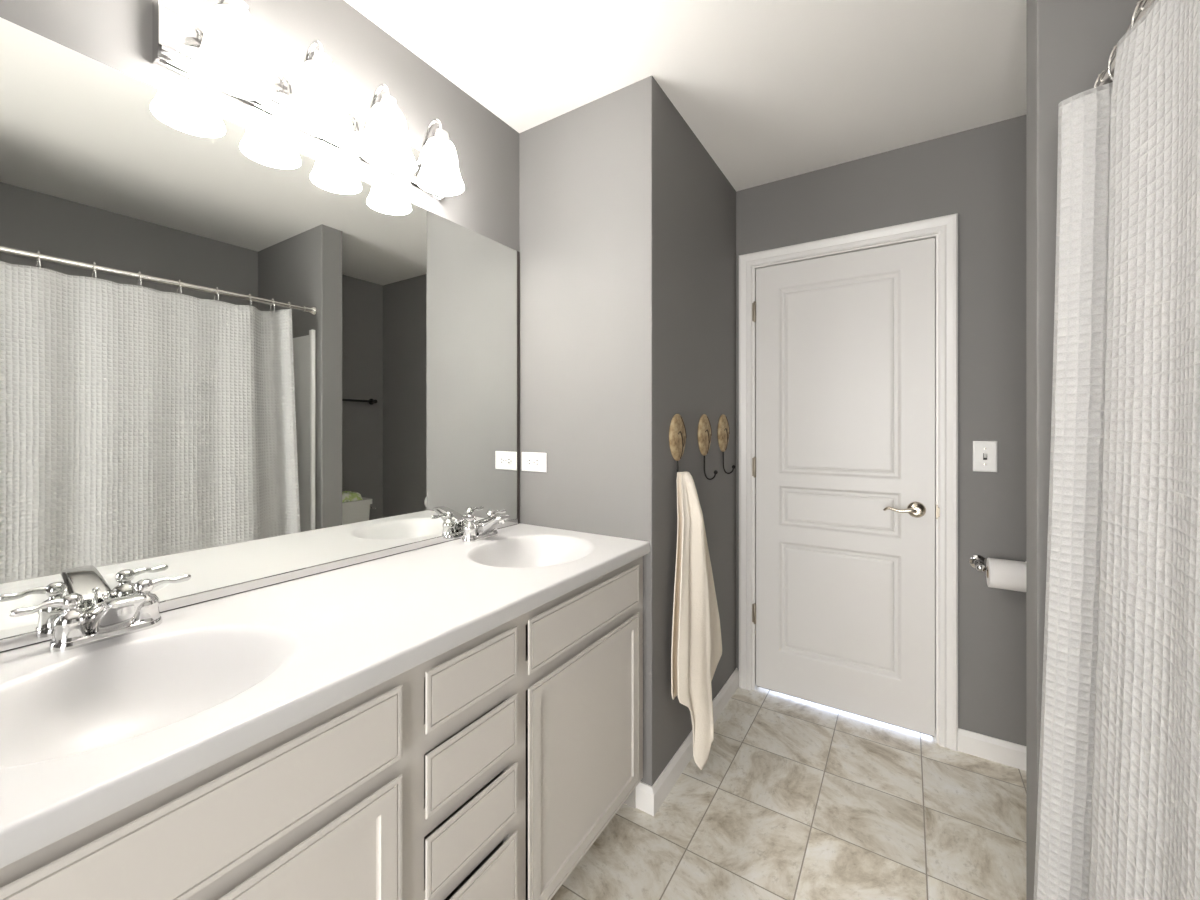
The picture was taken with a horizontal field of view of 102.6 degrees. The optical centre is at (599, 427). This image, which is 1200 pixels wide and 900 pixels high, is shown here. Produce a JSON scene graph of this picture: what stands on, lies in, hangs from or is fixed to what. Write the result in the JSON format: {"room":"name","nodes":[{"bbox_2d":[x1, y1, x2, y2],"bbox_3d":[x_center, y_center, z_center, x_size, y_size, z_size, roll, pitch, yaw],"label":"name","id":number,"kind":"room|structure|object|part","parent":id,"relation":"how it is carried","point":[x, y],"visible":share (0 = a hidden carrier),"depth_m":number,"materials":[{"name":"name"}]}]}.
{"room":"bathroom","nodes":[
{"label":"bathroom","id":0,"kind":"room"},
{"bbox_2d":[0,0,518,251],"bbox_3d":[-0.761,0.053,1.327,0.120,2.440,3.555,0,0,33],"label":"wall","id":1,"kind":"structure","parent":0,"point":[117,34],"depth_m":1.30,"materials":[{"name":"grey paint"}]},
{"bbox_2d":[0,17,519,652],"bbox_3d":[-0.729,-0.156,1.254,0.010,1.073,1.528,0,0,33],"label":"mirror","id":2,"kind":"object","parent":1,"relation":"attached to","point":[235,360],"visible":1,"depth_m":1.05,"materials":[{"name":"grey mirror"}]},
{"bbox_2d":[152,0,463,200],"bbox_3d":[-0.638,-0.820,1.224,0.197,0.202,0.708,0,0,33],"label":"vanity light","id":3,"kind":"object","parent":1,"relation":"attached to","point":[226,58],"visible":1,"depth_m":1.11,"materials":[{"name":"white glass"}]},
{"bbox_3d":[-0.750,-0.782,0.989,0.134,0.126,0.134,0,0,33],"label":"lamp shade","id":4,"kind":"part","parent":3,"relation":"part of","materials":[{"name":"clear glass"}]},
{"bbox_3d":[-0.750,-0.790,0.989,0.054,0.092,0.054,0,0,33],"label":"bulb","id":5,"kind":"part","parent":3,"relation":"part of","materials":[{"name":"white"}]},
{"bbox_3d":[-0.704,-0.851,1.149,0.105,0.139,0.034,0,0,33],"label":"arm","id":6,"kind":"part","parent":3,"relation":"part of","materials":[{"name":"silver metal"}]},
{"bbox_3d":[-0.658,-0.782,1.134,0.134,0.126,0.134,0,0,33],"label":"lamp shade","id":7,"kind":"part","parent":3,"relation":"part of","materials":[{"name":"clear glass"}]},
{"bbox_3d":[-0.658,-0.790,1.134,0.054,0.092,0.054,0,0,33],"label":"bulb","id":8,"kind":"part","parent":3,"relation":"part of","materials":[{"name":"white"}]},
{"bbox_3d":[-0.611,-0.851,1.294,0.105,0.139,0.034,0,0,33],"label":"arm","id":9,"kind":"part","parent":3,"relation":"part of","materials":[{"name":"silver metal"}]},
{"bbox_3d":[-0.565,-0.782,1.279,0.134,0.126,0.134,0,0,33],"label":"lamp shade","id":10,"kind":"part","parent":3,"relation":"part of","materials":[{"name":"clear glass"}]},
{"bbox_3d":[-0.565,-0.790,1.279,0.054,0.092,0.054,0,0,33],"label":"bulb","id":11,"kind":"part","parent":3,"relation":"part of","materials":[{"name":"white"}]},
{"bbox_3d":[-0.519,-0.851,1.439,0.105,0.139,0.034,0,0,33],"label":"arm","id":12,"kind":"part","parent":3,"relation":"part of","materials":[{"name":"silver metal"}]},
{"bbox_3d":[-0.472,-0.782,1.424,0.134,0.126,0.134,0,0,33],"label":"lamp shade","id":13,"kind":"part","parent":3,"relation":"part of","materials":[{"name":"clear glass"}]},
{"bbox_2d":[519,76,735,785],"bbox_3d":[0.177,0.053,2.141,0.584,2.440,0.932,0,0,33],"label":"wall","id":14,"kind":"structure","parent":0,"point":[627,221],"depth_m":1.75,"materials":[{"name":"grey paint"}]},
{"bbox_2d":[522,452,546,471],"bbox_3d":[-0.258,0.135,1.860,0.124,0.074,0.009,0,0,33],"label":"power outlet","id":15,"kind":"object","parent":14,"relation":"attached to","point":[531,461],"visible":1,"depth_m":1.85,"materials":[{"name":"white plastic"}]},
{"bbox_2d":[526,458,531,465],"bbox_3d":[-0.275,0.135,1.868,0.028,0.033,0.003,0,0,33],"label":"socket","id":16,"kind":"object","parent":15,"relation":"attached to","point":[528,460],"depth_m":1.87,"materials":[{"name":"grey plastic"}]},
{"bbox_2d":[534,458,539,466],"bbox_3d":[-0.242,0.135,1.847,0.028,0.033,0.003,0,0,33],"label":"socket","id":17,"kind":"object","parent":15,"relation":"attached to","point":[536,460],"depth_m":1.85,"materials":[{"name":"grey plastic"}]},
{"bbox_2d":[669,414,686,471],"bbox_3d":[0.305,0.086,1.740,0.062,0.271,0.132,0,0,33],"label":"wall hook","id":18,"kind":"object","parent":14,"relation":"attached to","point":[677,431],"visible":0.76,"depth_m":1.73,"materials":[{"name":"brown metal"}]},
{"bbox_2d":[671,471,721,769],"bbox_3d":[0.387,0.699,1.788,0.088,1.079,0.421,0,0,41],"label":"towel","id":19,"kind":"object","parent":18,"relation":"hanging from","point":[696,648],"visible":1,"depth_m":1.70,"materials":[{"name":"beige fabric"}]},
{"bbox_2d":[636,668,738,815],"bbox_3d":[0.380,1.232,2.003,0.122,0.084,0.946,0,0,33],"label":"baseboard","id":20,"kind":"structure","parent":14,"relation":"attached to","point":[649,799],"depth_m":1.71,"materials":[{"name":"white paint"}]},
{"bbox_2d":[698,414,717,479],"bbox_3d":[0.453,0.081,1.972,0.062,0.271,0.132,0,0,33],"label":"wall hook","id":21,"kind":"object","parent":14,"relation":"attached to","point":[704,426],"visible":1,"depth_m":1.96,"materials":[{"name":"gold metal"}]},
{"bbox_2d":[718,414,735,473],"bbox_3d":[0.584,0.076,2.176,0.062,0.271,0.132,0,0,33],"label":"wall hook","id":22,"kind":"object","parent":14,"relation":"attached to","point":[723,425],"visible":1,"depth_m":2.16,"materials":[{"name":"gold metal"}]},
{"bbox_2d":[344,0,1025,190],"bbox_3d":[0.278,-1.216,0.662,2.586,0.100,3.555,0,0,33],"label":"ceiling","id":23,"kind":"structure","parent":0,"point":[772,90],"depth_m":1.53,"materials":[{"name":"white paint"}]},
{"bbox_2d":[551,686,1025,899],"bbox_3d":[0.278,1.323,0.662,2.586,0.100,3.555,0,0,33],"label":"floor","id":24,"kind":"structure","parent":0,"point":[793,798],"depth_m":1.55,"materials":[{"name":"tile"}]},
{"bbox_2d":[0,556,642,899],"bbox_3d":[-0.489,0.846,1.112,0.566,0.856,1.518,0,0,33],"label":"vanity cabinet","id":25,"kind":"object","parent":24,"relation":"on","point":[489,767],"visible":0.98,"depth_m":0.87,"materials":[{"name":"grey wood"}]},
{"bbox_3d":[-0.490,0.504,0.602,0.018,0.126,0.538,0,0,33],"label":"drawer","id":26,"kind":"part","parent":25,"relation":"part of","materials":[{"name":"grey paint"}]},
{"bbox_3d":[-0.490,0.871,0.602,0.018,0.550,0.538,0,0,33],"label":"door","id":27,"kind":"part","parent":25,"relation":"part of","materials":[{"name":"grey paint"}]},
{"bbox_2d":[0,523,649,867],"bbox_3d":[-0.490,0.445,1.104,0.576,0.128,1.533,0,0,33],"label":"countertop","id":28,"kind":"structure","parent":25,"relation":"on","point":[88,733],"depth_m":0.83,"materials":[{"name":"white stone"}]},
{"bbox_2d":[9,574,190,651],"bbox_3d":[-0.892,0.336,0.869,0.179,0.089,0.177,0,0,-16],"label":"faucet","id":29,"kind":"object","parent":28,"relation":"on","point":[75,627],"visible":1,"depth_m":0.84,"materials":[{"name":"silver metal"}]},
{"bbox_3d":[-0.941,0.304,0.807,0.017,0.018,0.066,0,0,27],"label":"lever","id":30,"kind":"part","parent":29,"relation":"part of","materials":[{"name":"silver metal"}]},
{"bbox_3d":[-0.925,0.330,0.840,0.047,0.077,0.047,0,0,33],"label":"handle","id":31,"kind":"part","parent":29,"relation":"part of","materials":[{"name":"silver metal"}]},
{"bbox_3d":[-0.923,0.342,0.895,0.012,0.067,0.012,0,0,33],"label":"lift rod","id":32,"kind":"part","parent":29,"relation":"part of","materials":[{"name":"silver metal"}]},
{"bbox_3d":[-0.899,0.373,0.880,0.052,0.015,0.147,0,0,33],"label":"plate","id":33,"kind":"part","parent":29,"relation":"part of","materials":[{"name":"silver metal"}]},
{"bbox_3d":[-0.859,0.329,0.854,0.136,0.075,0.058,0,0,33],"label":"spout","id":34,"kind":"part","parent":29,"relation":"part of","materials":[{"name":"silver metal"}]},
{"bbox_3d":[-0.874,0.330,0.920,0.047,0.077,0.047,0,0,33],"label":"handle","id":35,"kind":"part","parent":29,"relation":"part of","materials":[{"name":"silver metal"}]},
{"bbox_3d":[-0.850,0.304,0.949,0.017,0.018,0.066,0,0,38],"label":"lever","id":36,"kind":"part","parent":29,"relation":"part of","materials":[{"name":"silver metal"}]},
{"bbox_2d":[0,624,300,769],"bbox_3d":[-0.695,0.445,0.729,0.376,0.128,0.416,0,0,33],"label":"basin","id":37,"kind":"object","parent":28,"relation":"in","point":[75,711],"depth_m":0.80,"materials":[{"name":"white ceramic"}]},
{"bbox_2d":[454,509,509,541],"bbox_3d":[-0.404,0.336,1.643,0.179,0.089,0.177,0,0,-16],"label":"faucet","id":38,"kind":"object","parent":28,"relation":"on","point":[485,528],"visible":1,"depth_m":1.60,"materials":[{"name":"silver metal"}]},
{"bbox_3d":[-0.453,0.304,1.581,0.017,0.018,0.066,0,0,27],"label":"lever","id":39,"kind":"part","parent":38,"relation":"part of","materials":[{"name":"silver metal"}]},
{"bbox_3d":[-0.437,0.330,1.614,0.047,0.077,0.047,0,0,33],"label":"handle","id":40,"kind":"part","parent":38,"relation":"part of","materials":[{"name":"silver metal"}]},
{"bbox_3d":[-0.411,0.373,1.654,0.052,0.015,0.147,0,0,33],"label":"plate","id":41,"kind":"part","parent":38,"relation":"part of","materials":[{"name":"silver metal"}]},
{"bbox_3d":[-0.386,0.330,1.694,0.047,0.077,0.047,0,0,33],"label":"handle","id":42,"kind":"part","parent":38,"relation":"part of","materials":[{"name":"silver metal"}]},
{"bbox_3d":[-0.371,0.329,1.629,0.136,0.075,0.058,0,0,33],"label":"spout","id":43,"kind":"part","parent":38,"relation":"part of","materials":[{"name":"silver metal"}]},
{"bbox_3d":[-0.362,0.304,1.723,0.017,0.018,0.066,0,0,38],"label":"lever","id":44,"kind":"part","parent":38,"relation":"part of","materials":[{"name":"silver metal"}]},
{"bbox_2d":[467,535,594,567],"bbox_3d":[-0.209,0.445,1.501,0.376,0.128,0.416,0,0,33],"label":"basin","id":45,"kind":"object","parent":28,"relation":"in","point":[508,551],"depth_m":1.63,"materials":[{"name":"white ceramic"}]},
{"bbox_3d":[-0.254,0.800,0.970,0.018,0.114,0.240,0,0,33],"label":"drawer","id":46,"kind":"part","parent":25,"relation":"part of","materials":[{"name":"grey paint"}]},
{"bbox_3d":[-0.254,0.649,0.970,0.018,0.115,0.240,0,0,33],"label":"drawer","id":47,"kind":"part","parent":25,"relation":"part of","materials":[{"name":"grey paint"}]},
{"bbox_3d":[-0.254,0.497,0.970,0.018,0.112,0.240,0,0,33],"label":"drawer","id":48,"kind":"part","parent":25,"relation":"part of","materials":[{"name":"grey paint"}]},
{"bbox_3d":[-0.254,1.021,0.970,0.018,0.249,0.240,0,0,33],"label":"drawer","id":49,"kind":"part","parent":25,"relation":"part of","materials":[{"name":"grey paint"}]},
{"bbox_3d":[-0.024,0.504,1.330,0.018,0.126,0.538,0,0,33],"label":"drawer","id":50,"kind":"part","parent":25,"relation":"part of","materials":[{"name":"grey paint"}]},
{"bbox_3d":[-0.024,0.872,1.330,0.018,0.547,0.538,0,0,33],"label":"door","id":51,"kind":"part","parent":25,"relation":"part of","materials":[{"name":"grey paint"}]},
{"bbox_2d":[736,115,1025,745],"bbox_3d":[1.203,0.053,2.109,2.346,2.440,0.120,0,0,33],"label":"wall","id":52,"kind":"structure","parent":0,"point":[978,174],"depth_m":1.87,"materials":[{"name":"grey paint"}]},
{"bbox_2d":[752,238,939,736],"bbox_3d":[1.052,0.245,2.132,0.744,2.030,0.094,0,0,33],"label":"door","id":53,"kind":"structure","parent":52,"relation":"in","point":[843,466],"depth_m":2.12,"materials":[{"name":"white paint"}]},
{"bbox_3d":[1.233,0.340,1.975,0.118,0.022,0.025,0,0,33],"label":"lever","id":54,"kind":"part","parent":53,"relation":"part of","materials":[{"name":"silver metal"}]},
{"bbox_3d":[1.292,0.340,1.961,0.066,0.066,0.053,0,0,33],"label":"handle","id":55,"kind":"part","parent":53,"relation":"part of","materials":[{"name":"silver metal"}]},
{"bbox_3d":[1.354,0.340,1.924,0.012,0.057,0.007,0,0,33],"label":"strike plate","id":56,"kind":"part","parent":53,"relation":"part of","materials":[{"name":"silver metal"}]},
{"bbox_2d":[739,213,957,750],"bbox_3d":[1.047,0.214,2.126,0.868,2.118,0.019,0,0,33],"label":"trim","id":57,"kind":"structure","parent":52,"relation":"attached to","point":[946,227],"depth_m":1.92,"materials":[{"name":"white paint"}]},
{"bbox_2d":[973,441,996,471],"bbox_3d":[1.481,0.113,1.847,0.074,0.118,0.020,0,0,33],"label":"light switch","id":58,"kind":"object","parent":52,"relation":"attached to","point":[984,452],"visible":1,"depth_m":1.85,"materials":[{"name":"white plastic"}]},
{"bbox_2d":[958,728,1025,770],"bbox_3d":[1.783,1.232,1.658,0.883,0.084,0.014,0,0,33],"label":"baseboard","id":59,"kind":"structure","parent":52,"relation":"attached to","point":[1004,752],"depth_m":1.83,"materials":[{"name":"white paint"}]},
{"bbox_2d":[969,555,1025,571],"bbox_3d":[1.510,0.522,1.789,0.207,0.054,0.086,0,0,33],"label":"toilet paper holder","id":60,"kind":"object","parent":52,"relation":"attached to","point":[978,562],"visible":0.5,"depth_m":1.85,"materials":[{"name":"silver metal"}]},
{"bbox_3d":[1.446,0.522,1.830,0.054,0.054,0.086,0,0,33],"label":"post","id":61,"kind":"part","parent":60,"relation":"part of","materials":[{"name":"silver metal"}]},
{"bbox_2d":[986,558,1025,591],"bbox_3d":[1.494,0.541,1.766,0.108,0.107,0.107,0,0,33],"label":"toilet paper roll","id":62,"kind":"object","parent":60,"relation":"on","point":[1001,573],"visible":0.83,"depth_m":1.73,"materials":[{"name":"white paper"}]},
{"bbox_2d":[1026,0,1140,899],"bbox_3d":[1.368,0.053,0.932,0.800,2.440,0.119,0,0,33],"label":"wall","id":63,"kind":"structure","parent":0,"point":[1069,43],"depth_m":1.09,"materials":[{"name":"grey paint"}]},
{"bbox_2d":[1096,0,1154,86],"bbox_3d":[0.648,-0.678,0.401,0.054,0.054,1.552,0,0,33],"label":"shower rod","id":64,"kind":"object","parent":63,"relation":"attached to","point":[1105,79],"visible":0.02,"depth_m":0.87,"materials":[{"name":"silver metal"}]},
{"bbox_2d":[1094,70,1104,87],"bbox_3d":[0.992,-0.663,0.938,0.041,0.077,0.009,0,0,33],"label":"curtain ring","id":65,"kind":"object","parent":64,"relation":"hanging from","point":[1101,73],"visible":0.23,"depth_m":0.94,"materials":[{"name":"silver metal"}]},
{"bbox_2d":[1108,45,1116,80],"bbox_3d":[0.948,-0.663,0.869,0.041,0.077,0.009,0,0,33],"label":"curtain ring","id":66,"kind":"object","parent":64,"relation":"hanging from","point":[1115,46],"visible":0.25,"depth_m":0.88,"materials":[{"name":"silver metal"}]},
{"bbox_2d":[1131,0,1142,26],"bbox_3d":[0.889,-0.663,0.777,0.041,0.077,0.009,0,0,33],"label":"curtain ring","id":67,"kind":"object","parent":64,"relation":"hanging from","point":[1139,3],"visible":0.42,"depth_m":0.78,"materials":[{"name":"silver metal"}]},
{"bbox_3d":[0.812,-0.663,0.657,0.041,0.077,0.009,0,0,33],"label":"curtain ring","id":68,"kind":"object","parent":64,"relation":"hanging from","visible":0},
{"bbox_2d":[1033,0,1199,899],"bbox_3d":[0.606,0.264,0.401,0.146,1.818,1.389,0,0,33],"label":"shower curtain","id":69,"kind":"object","parent":68,"relation":"hanging from","point":[1118,807],"visible":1,"depth_m":0.74,"materials":[{"name":"white fabric"}]}
]}

